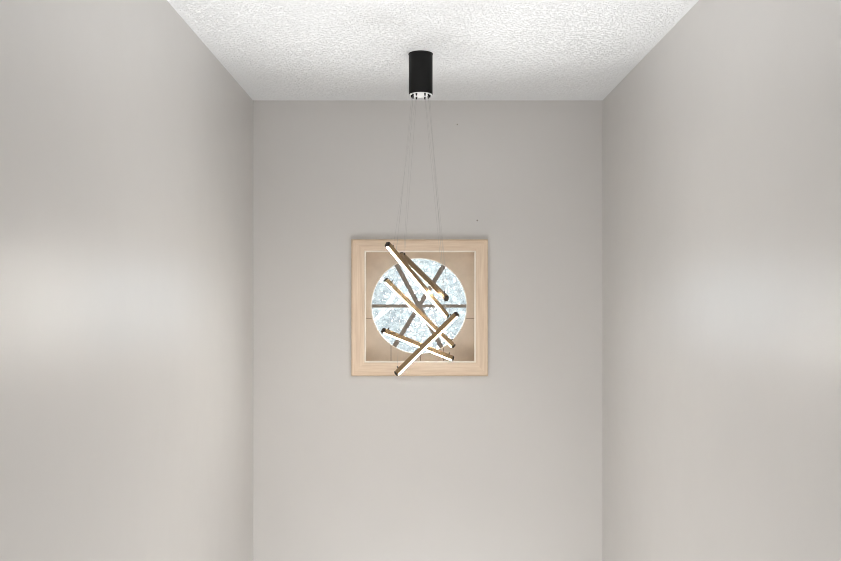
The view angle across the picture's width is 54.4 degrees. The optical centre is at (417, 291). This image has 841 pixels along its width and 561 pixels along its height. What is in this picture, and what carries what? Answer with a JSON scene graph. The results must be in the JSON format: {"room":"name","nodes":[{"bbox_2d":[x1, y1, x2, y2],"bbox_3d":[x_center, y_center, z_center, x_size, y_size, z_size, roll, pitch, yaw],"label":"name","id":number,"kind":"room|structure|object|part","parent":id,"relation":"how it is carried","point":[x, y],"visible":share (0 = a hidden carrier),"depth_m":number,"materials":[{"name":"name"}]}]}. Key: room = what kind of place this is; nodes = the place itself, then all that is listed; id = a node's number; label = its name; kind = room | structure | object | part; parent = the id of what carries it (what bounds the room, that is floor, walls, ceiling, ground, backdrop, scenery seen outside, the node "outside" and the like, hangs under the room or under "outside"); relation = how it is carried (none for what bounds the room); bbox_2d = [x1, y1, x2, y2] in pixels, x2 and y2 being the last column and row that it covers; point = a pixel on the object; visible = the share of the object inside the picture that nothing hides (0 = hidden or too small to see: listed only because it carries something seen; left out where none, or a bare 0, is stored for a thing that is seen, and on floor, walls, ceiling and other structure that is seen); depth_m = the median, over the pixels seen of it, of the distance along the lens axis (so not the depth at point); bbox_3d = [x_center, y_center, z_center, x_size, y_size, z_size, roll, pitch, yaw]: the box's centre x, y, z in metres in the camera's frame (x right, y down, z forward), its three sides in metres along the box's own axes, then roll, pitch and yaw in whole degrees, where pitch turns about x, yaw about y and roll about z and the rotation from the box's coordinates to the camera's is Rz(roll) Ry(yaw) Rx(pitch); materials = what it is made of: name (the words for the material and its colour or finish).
{"room":"stairwell","nodes":[
{"label":"stairwell","id":0,"kind":"room"},
{"bbox_2d":[0,0,252,560],"bbox_3d":[-1.112,1.515,1.582,0.140,5.450,7.444,0,0,0],"label":"wall","id":1,"kind":"structure","parent":0,"point":[126,144],"depth_m":2.86,"materials":[{"name":"beige paint"}]},
{"bbox_2d":[253,100,601,560],"bbox_3d":[0.061,1.445,5.234,2.207,5.310,0.140,0,0,0],"label":"wall","id":2,"kind":"structure","parent":0,"point":[505,464],"depth_m":5.16,"materials":[{"name":"beige paint"}]},
{"bbox_2d":[351,239,487,375],"bbox_3d":[0.010,0.099,5.221,0.860,0.860,0.167,0,0,0],"label":"window","id":3,"kind":"structure","parent":2,"relation":"in","point":[372,354],"depth_m":5.14,"materials":[{"name":"brown wood"}]},
{"bbox_2d":[167,0,698,99],"bbox_3d":[0.061,-1.280,1.582,2.487,0.140,7.444,0,0,0],"label":"ceiling","id":4,"kind":"structure","parent":0,"point":[273,49],"depth_m":3.93,"materials":[{"name":"white paint"}]},
{"bbox_2d":[381,50,458,375],"bbox_3d":[0.007,-0.401,4.099,0.378,1.617,0.577,0,0,0],"label":"chandelier","id":5,"kind":"object","parent":4,"relation":"hanging from","point":[420,61],"visible":1,"depth_m":4.10,"materials":[{"name":"black metal"}]},
{"bbox_2d":[386,247,445,317],"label":"diffuser","id":6,"kind":"object","parent":5,"relation":"attached to","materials":[{"name":"white plastic"}]},
{"bbox_2d":[384,333,450,359],"bbox_3d":[0.001,0.279,4.138,0.458,0.004,0.014,24,-15,-35],"label":"diffuser","id":7,"kind":"object","parent":5,"relation":"attached to","point":[395,335],"depth_m":4.12,"materials":[{"name":"white"}]},
{"bbox_2d":[385,282,450,346],"bbox_3d":[0.001,0.116,4.179,0.474,0.004,0.014,44,-4,-5],"label":"diffuser","id":8,"kind":"object","parent":5,"relation":"attached to","point":[385,282],"depth_m":4.17,"materials":[{"name":"white plastic"}]},
{"bbox_3d":[0.014,-1.002,4.155,0.115,0.003,0.115,0,0,0],"label":"plate","id":9,"kind":"part","parent":5,"relation":"part of","materials":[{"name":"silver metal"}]},
{"bbox_2d":[398,317,456,374],"bbox_3d":[0.046,0.259,3.912,0.416,0.004,0.014,-46,-17,17],"label":"diffuser","id":10,"kind":"object","parent":5,"relation":"attached to","point":[456,317],"depth_m":3.92,"materials":[{"name":"white plastic"}]},
{"bbox_2d":[602,0,840,560],"bbox_3d":[1.235,1.515,1.582,0.140,5.450,7.444,0,0,0],"label":"wall","id":11,"kind":"structure","parent":0,"point":[721,146],"depth_m":3.13,"materials":[{"name":"beige paint"}]},
{"label":"outside","id":12,"kind":"structure","parent":0,"visible":0},
{"bbox_3d":[0.000,4.380,32.662,60.000,0.240,54.676,0,0,0],"label":"ground","id":13,"kind":"structure","parent":12,"visible":0},
{"bbox_2d":[381,267,412,318],"bbox_3d":[-2.052,1.125,13.521,4.153,6.269,6.156,0,0,0],"label":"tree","id":14,"kind":"object","parent":13,"relation":"on","point":[392,268],"visible":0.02,"depth_m":13.18,"materials":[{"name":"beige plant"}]},
{"bbox_2d":[372,259,465,352],"bbox_3d":[0.268,1.380,9.274,3.789,5.760,3.514,0,0,19],"label":"tree","id":15,"kind":"object","parent":13,"relation":"on","point":[381,316],"visible":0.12,"depth_m":8.73,"materials":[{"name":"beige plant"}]}
]}

